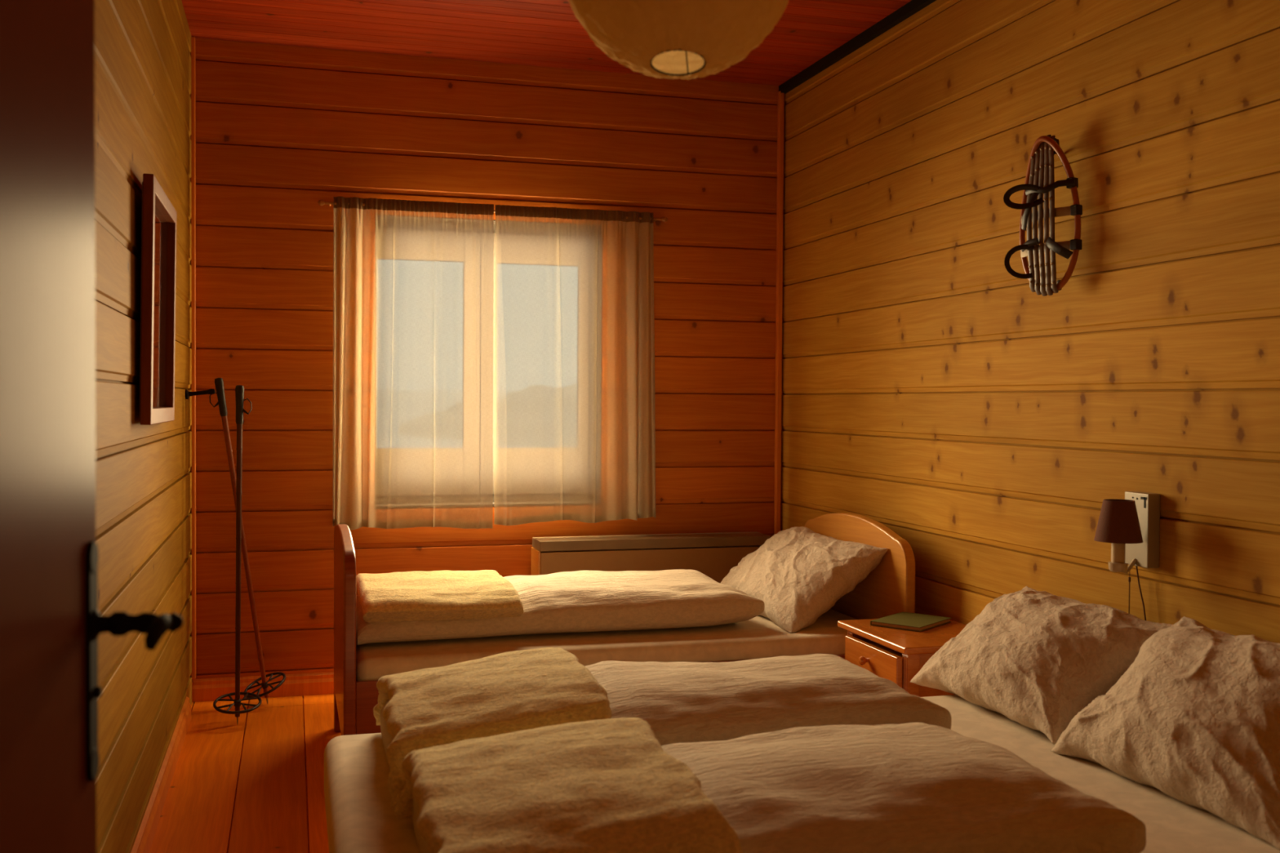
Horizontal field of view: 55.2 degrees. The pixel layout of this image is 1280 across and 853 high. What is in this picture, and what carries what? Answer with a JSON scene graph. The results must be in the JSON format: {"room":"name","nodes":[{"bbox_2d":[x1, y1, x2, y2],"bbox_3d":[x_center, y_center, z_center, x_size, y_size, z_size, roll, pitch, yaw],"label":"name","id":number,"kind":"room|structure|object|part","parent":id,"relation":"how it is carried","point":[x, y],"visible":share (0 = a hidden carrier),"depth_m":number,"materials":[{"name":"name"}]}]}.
{"room":"cabin bedroom","nodes":[
{"label":"cabin bedroom","id":0,"kind":"room"},
{"bbox_2d":[94,0,192,852],"bbox_3d":[-1.337,-0.187,2.871,0.170,2.875,5.020,0,1,-16],"label":"wall","id":1,"kind":"structure","parent":0,"point":[143,47],"depth_m":3.40,"materials":[{"name":"brown wood"}]},
{"bbox_2d":[0,0,183,852],"bbox_3d":[-0.505,0.260,0.985,0.140,2.052,0.820,0,1,-11],"label":"door","id":2,"kind":"structure","parent":1,"relation":"in","point":[51,623],"depth_m":1.19,"materials":[{"name":"paint"}]},
{"bbox_3d":[-0.601,0.259,1.350,0.012,0.265,0.036,0,1,-11],"label":"handle plate","id":3,"kind":"part","parent":2,"relation":"part of","materials":[{"name":"metal"}]},
{"bbox_3d":[-0.552,0.220,1.331,0.096,0.035,0.089,0,1,-11],"label":"handle","id":4,"kind":"part","parent":2,"relation":"part of","materials":[{"name":"metal"}]},
{"bbox_2d":[139,173,177,425],"bbox_3d":[-1.452,-0.357,3.698,0.033,0.690,0.700,1,1,-16],"label":"wall mirror","id":5,"kind":"object","parent":1,"relation":"attached to","point":[158,220],"visible":1,"depth_m":3.67,"materials":[{"name":"brown wood"}]},
{"bbox_2d":[152,204,168,408],"bbox_3d":[-1.460,-0.357,3.696,0.003,0.610,0.620,1,1,-16],"label":"mirror glass","id":6,"kind":"object","parent":5,"relation":"attached to","point":[160,242],"depth_m":3.79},
{"bbox_2d":[130,696,191,852],"bbox_3d":[-1.213,1.206,2.775,0.018,0.095,4.700,0,1,-16],"label":"baseboard","id":7,"kind":"structure","parent":1,"relation":"attached to","point":[144,837],"depth_m":3.98,"materials":[{"name":"brown wood"}]},
{"bbox_2d":[190,35,195,679],"bbox_3d":[-1.931,-0.289,5.295,0.020,2.774,0.030,0,1,-16],"label":"trim","id":8,"kind":"structure","parent":1,"relation":"attached to","point":[193,54],"depth_m":5.28,"materials":[{"name":"brown wood"}]},
{"bbox_2d":[185,388,215,399],"bbox_3d":[-1.792,-0.132,4.989,0.118,0.044,0.042,0,1,-16],"label":"wall hook","id":9,"kind":"object","parent":1,"relation":"attached to","point":[211,391],"visible":1,"depth_m":4.98,"materials":[{"name":"metal"}]},
{"bbox_2d":[149,693,341,852],"bbox_3d":[0.246,1.298,2.543,3.100,0.060,6.920,0,1,-16],"label":"floor","id":10,"kind":"structure","parent":0,"point":[255,784],"depth_m":4.23,"materials":[{"name":"orange wood"}]},
{"bbox_2d":[213,385,262,724],"bbox_3d":[-1.624,0.519,4.939,0.184,1.374,0.186,1,2,43],"label":"ski pole","id":11,"kind":"object","parent":10,"relation":"on","point":[239,389],"visible":1,"depth_m":4.97,"materials":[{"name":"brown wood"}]},
{"bbox_2d":[213,692,262,714],"bbox_3d":[-1.628,1.118,4.952,0.186,0.048,0.183,0,1,-20],"label":"basket","id":12,"kind":"object","parent":11,"relation":"on","point":[237,702],"depth_m":4.94,"materials":[{"name":"black plastic"}]},
{"bbox_2d":[208,377,285,704],"bbox_3d":[-1.638,0.498,5.181,0.185,1.404,0.323,1,1,24],"label":"ski pole","id":13,"kind":"object","parent":10,"relation":"on","point":[219,382],"visible":0.91,"depth_m":5.17,"materials":[{"name":"brown wood"}]},
{"bbox_2d":[244,671,285,697],"bbox_3d":[-1.612,1.112,5.262,0.182,0.058,0.186,-8,9,-15],"label":"basket","id":14,"kind":"object","parent":13,"relation":"on","point":[264,685],"depth_m":5.25,"materials":[{"name":"black plastic"}]},
{"bbox_2d":[333,512,915,735],"bbox_3d":[-0.103,0.789,4.722,2.062,0.865,0.967,0,1,-16],"label":"bed","id":15,"kind":"object","parent":10,"relation":"on","point":[889,588],"visible":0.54,"depth_m":4.57,"materials":[{"name":"brown wood"}]},
{"bbox_3d":[-1.076,0.793,4.446,0.040,0.855,0.967,0,1,-16],"label":"footboard","id":16,"kind":"part","parent":15,"relation":"part of","materials":[{"name":"brown wood"}]},
{"bbox_3d":[0.021,0.933,4.283,1.983,0.195,0.025,0,1,-16],"label":"rail","id":17,"kind":"part","parent":15,"relation":"part of","materials":[{"name":"brown wood"}]},
{"bbox_2d":[355,608,856,680],"bbox_3d":[-0.103,0.838,4.723,1.974,0.158,0.883,0,1,-16],"label":"mattress","id":18,"kind":"object","parent":15,"relation":"on","point":[758,637],"visible":0.23,"depth_m":4.36,"materials":[{"name":"white fabric"}]},
{"bbox_2d":[355,568,764,645],"bbox_3d":[-0.335,0.669,4.712,1.506,0.175,0.704,0,1,-16],"label":"duvet","id":19,"kind":"object","parent":18,"relation":"on","point":[579,601],"visible":0.77,"depth_m":4.48,"materials":[{"name":"fabric"}]},
{"bbox_2d":[355,569,523,622],"bbox_3d":[-0.768,0.621,4.568,0.555,0.112,0.722,0,1,-16],"label":"blanket","id":20,"kind":"object","parent":19,"relation":"on","point":[435,595],"visible":0.98,"depth_m":4.31,"materials":[{"name":"beige fabric"}]},
{"bbox_2d":[720,526,888,632],"bbox_3d":[0.621,0.597,5.001,0.428,0.318,0.868,0,1,-16],"label":"pillow","id":21,"kind":"object","parent":18,"relation":"on","point":[798,574],"visible":0.92,"depth_m":4.72,"materials":[{"name":"fabric"}]},
{"bbox_3d":[0.869,0.789,4.998,0.040,0.865,0.967,0,1,-16],"label":"headboard","id":22,"kind":"part","parent":15,"relation":"part of","materials":[{"name":"brown wood"}]},
{"bbox_2d":[530,532,771,582],"bbox_3d":[0.056,0.860,5.781,1.126,0.682,0.190,0,1,-16],"label":"radiator cover","id":23,"kind":"object","parent":10,"relation":"on","point":[713,555],"visible":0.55,"depth_m":5.69,"materials":[{"name":"beige paint"}]},
{"bbox_3d":[-0.481,0.882,5.632,0.010,0.636,0.175,0,1,-16],"label":"panel","id":24,"kind":"part","parent":23,"relation":"part of","materials":[{"name":"brown wood"}]},
{"bbox_3d":[0.059,0.885,5.784,1.110,0.632,0.184,0,1,-16],"label":"panel","id":25,"kind":"part","parent":23,"relation":"part of","materials":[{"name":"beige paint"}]},
{"bbox_3d":[0.061,0.542,5.776,1.120,0.045,0.190,0,1,-16],"label":"lid","id":26,"kind":"part","parent":23,"relation":"part of","materials":[{"name":"brown wood"}]},
{"bbox_2d":[837,615,966,697],"bbox_3d":[0.967,0.973,4.249,0.456,0.530,0.515,0,1,-16],"label":"nightstand","id":27,"kind":"object","parent":10,"relation":"on","point":[896,655],"visible":0.34,"depth_m":4.12,"materials":[{"name":"brown wood"}]},
{"bbox_3d":[0.771,0.981,4.409,0.045,0.504,0.042,0,1,-16],"label":"leg","id":28,"kind":"part","parent":27,"relation":"part of","materials":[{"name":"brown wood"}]},
{"bbox_3d":[0.766,0.801,4.188,0.035,0.032,0.032,0,1,-16],"label":"knob","id":29,"kind":"part","parent":27,"relation":"part of","materials":[{"name":"brown wood"}]},
{"bbox_3d":[0.895,0.804,4.215,0.230,0.108,0.391,0,1,-16],"label":"drawer","id":30,"kind":"part","parent":27,"relation":"part of","materials":[{"name":"brown wood"}]},
{"bbox_2d":[870,612,951,631],"bbox_3d":[0.968,0.697,4.374,0.192,0.016,0.250,1,1,39],"label":"book","id":31,"kind":"object","parent":27,"relation":"on","point":[902,620],"visible":1,"depth_m":4.34,"materials":[{"name":"green paper"}]},
{"bbox_3d":[0.883,0.990,4.013,0.045,0.504,0.042,0,1,-16],"label":"leg","id":32,"kind":"part","parent":27,"relation":"part of","materials":[{"name":"brown wood"}]},
{"bbox_3d":[0.507,1.138,2.614,2.160,0.260,1.920,0,1,-16],"label":"double bed","id":33,"kind":"object","parent":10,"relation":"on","visible":0},
{"bbox_2d":[324,694,1279,852],"bbox_3d":[0.470,0.918,2.593,2.163,0.179,1.930,0,1,-16],"label":"mattress","id":34,"kind":"object","parent":33,"relation":"on","point":[361,818],"visible":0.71,"depth_m":2.74,"materials":[{"name":"white fabric"}]},
{"bbox_2d":[380,653,951,769],"bbox_3d":[0.042,0.718,3.106,1.348,0.190,0.658,0,1,-16],"label":"duvet","id":35,"kind":"object","parent":34,"relation":"on","point":[681,702],"visible":0.44,"depth_m":2.97,"materials":[{"name":"fabric"}]},
{"bbox_2d":[373,647,611,808],"bbox_3d":[-0.378,0.688,2.972,0.511,0.220,0.745,0,1,-16],"label":"blanket","id":36,"kind":"object","parent":35,"relation":"on","point":[517,691],"visible":0.7,"depth_m":2.78,"materials":[{"name":"beige fabric"}]},
{"bbox_2d":[412,722,1146,852],"bbox_3d":[0.233,0.735,2.371,1.270,0.190,0.706,0,1,-16],"label":"duvet","id":37,"kind":"object","parent":34,"relation":"on","point":[913,787],"visible":0.63,"depth_m":2.23,"materials":[{"name":"fabric"}]},
{"bbox_2d":[394,717,742,852],"bbox_3d":[-0.168,0.704,2.235,0.500,0.221,0.777,0,1,-16],"label":"blanket","id":38,"kind":"object","parent":37,"relation":"on","point":[610,785],"visible":1,"depth_m":2.09,"materials":[{"name":"beige fabric"}]},
{"bbox_2d":[909,586,1173,744],"bbox_3d":[1.148,0.655,3.524,0.464,0.312,0.760,0,1,-16],"label":"pillow","id":39,"kind":"object","parent":34,"relation":"on","point":[1034,659],"visible":0.88,"depth_m":3.32,"materials":[{"name":"fabric"}]},
{"bbox_2d":[1049,616,1279,850],"bbox_3d":[1.347,0.657,2.800,0.480,0.340,0.777,0,1,-16],"label":"pillow","id":40,"kind":"object","parent":34,"relation":"on","point":[1194,718],"visible":1,"depth_m":2.70,"materials":[{"name":"fabric"}]},
{"bbox_2d":[187,37,786,679],"bbox_3d":[-0.643,-0.241,5.766,3.048,2.875,0.170,0,1,-16],"label":"wall","id":41,"kind":"structure","parent":0,"point":[282,130],"depth_m":5.56,"materials":[{"name":"brown wood"}]},
{"bbox_2d":[191,671,333,702],"bbox_3d":[-0.627,1.150,5.703,2.748,0.095,0.018,0,1,-16],"label":"baseboard","id":42,"kind":"structure","parent":41,"relation":"attached to","point":[313,683],"depth_m":5.41,"materials":[{"name":"brown wood"}]},
{"bbox_2d":[317,199,667,222],"bbox_3d":[-0.649,-0.986,5.626,1.610,0.029,0.065,0,1,-16],"label":"curtain rod","id":43,"kind":"object","parent":41,"relation":"attached to","point":[321,202],"visible":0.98,"depth_m":5.44,"materials":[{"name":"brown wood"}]},
{"bbox_2d":[333,195,493,529],"bbox_3d":[-1.012,-0.273,5.496,0.711,1.481,0.058,0,1,-14],"label":"curtain","id":44,"kind":"object","parent":43,"relation":"hanging from","point":[413,281],"visible":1,"depth_m":5.51,"materials":[{"name":"fabric"}]},
{"bbox_2d":[493,204,655,525],"bbox_3d":[-0.292,-0.278,5.713,0.778,1.470,0.062,0,1,-16],"label":"curtain","id":45,"kind":"object","parent":43,"relation":"hanging from","point":[575,403],"visible":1,"depth_m":5.71,"materials":[{"name":"fabric"}]},
{"bbox_2d":[493,219,495,506],"bbox_3d":[-0.706,-0.293,5.730,1.056,1.330,0.133,0,1,-16],"label":"window","id":46,"kind":"structure","parent":41,"relation":"in","point":[494,220],"depth_m":5.74,"materials":[{"name":"paint"}]},
{"bbox_3d":[-0.501,-0.294,5.821,0.522,1.230,0.050,0,1,-16],"label":"sash","id":47,"kind":"part","parent":46,"relation":"part of","materials":[{"name":"paint"}]},
{"bbox_2d":[773,90,784,534],"bbox_3d":[0.683,-0.223,6.039,0.028,2.845,0.030,0,1,-16],"label":"trim","id":48,"kind":"structure","parent":41,"relation":"attached to","point":[780,113],"depth_m":6.02,"materials":[{"name":"brown wood"}]},
{"bbox_2d":[181,0,911,85],"bbox_3d":[0.281,-1.635,2.430,3.100,0.060,7.032,0,1,-16],"label":"ceiling","id":49,"kind":"structure","parent":0,"point":[535,33],"depth_m":5.14,"materials":[{"name":"red wood"}]},
{"bbox_2d":[568,0,788,79],"bbox_3d":[0.069,-1.107,2.099,0.408,1.005,0.407,0,1,-16],"label":"paper lantern","id":50,"kind":"object","parent":49,"relation":"hanging from","point":[683,39],"visible":1,"depth_m":2.02,"materials":[{"name":"paper"}]},
{"bbox_3d":[0.067,-0.808,2.106,0.095,0.392,0.095,3,-10,-16],"label":"wire frame","id":51,"kind":"part","parent":50,"relation":"part of","materials":[{"name":"metal"}]},
{"bbox_2d":[780,0,1279,643],"bbox_3d":[1.469,-0.185,3.669,0.170,2.875,5.020,0,1,-16],"label":"wall","id":52,"kind":"structure","parent":0,"point":[987,421],"depth_m":3.93,"materials":[{"name":"brown wood"}]},
{"bbox_2d":[778,0,936,93],"bbox_3d":[1.382,-1.602,3.613,0.030,0.040,5.019,0,1,-16],"label":"trim","id":53,"kind":"structure","parent":52,"relation":"attached to","point":[913,6],"depth_m":5.20,"materials":[{"name":"black wood"}]},
{"bbox_2d":[1003,134,1082,296],"bbox_3d":[1.271,-0.656,3.806,0.143,0.500,0.233,-1,2,-44],"label":"snowshoe","id":54,"kind":"object","parent":52,"relation":"attached to","point":[1040,170],"visible":1,"depth_m":3.79,"materials":[{"name":"brown wood"}]},
{"bbox_2d":[1093,491,1159,620],"bbox_3d":[1.355,0.377,3.424,0.182,0.380,0.143,0,1,-16],"label":"wall lamp","id":55,"kind":"object","parent":52,"relation":"attached to","point":[1131,525],"visible":1,"depth_m":3.41,"materials":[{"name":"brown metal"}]},
{"bbox_3d":[1.332,0.262,3.407,0.128,0.114,0.128,0,1,-16],"label":"lamp shade","id":56,"kind":"part","parent":55,"relation":"part of","materials":[{"name":"fabric"}]},
{"bbox_3d":[1.351,0.393,3.433,0.052,0.040,0.113,1,2,41],"label":"lamp arm","id":57,"kind":"part","parent":55,"relation":"part of","materials":[{"name":"plastic"}]},
{"bbox_3d":[1.398,0.475,3.497,0.006,0.162,0.006,0,1,-16],"label":"pull cord","id":58,"kind":"part","parent":55,"relation":"part of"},
{"bbox_3d":[1.416,0.481,3.457,0.005,0.173,0.041,0,1,-29],"label":"power cord","id":59,"kind":"part","parent":55,"relation":"part of","materials":[{"name":"black plastic"}]},
{"bbox_3d":[1.419,0.291,3.461,0.040,0.208,0.103,0,1,-16],"label":"plate","id":60,"kind":"part","parent":55,"relation":"part of","materials":[{"name":"white metal"}]}
]}

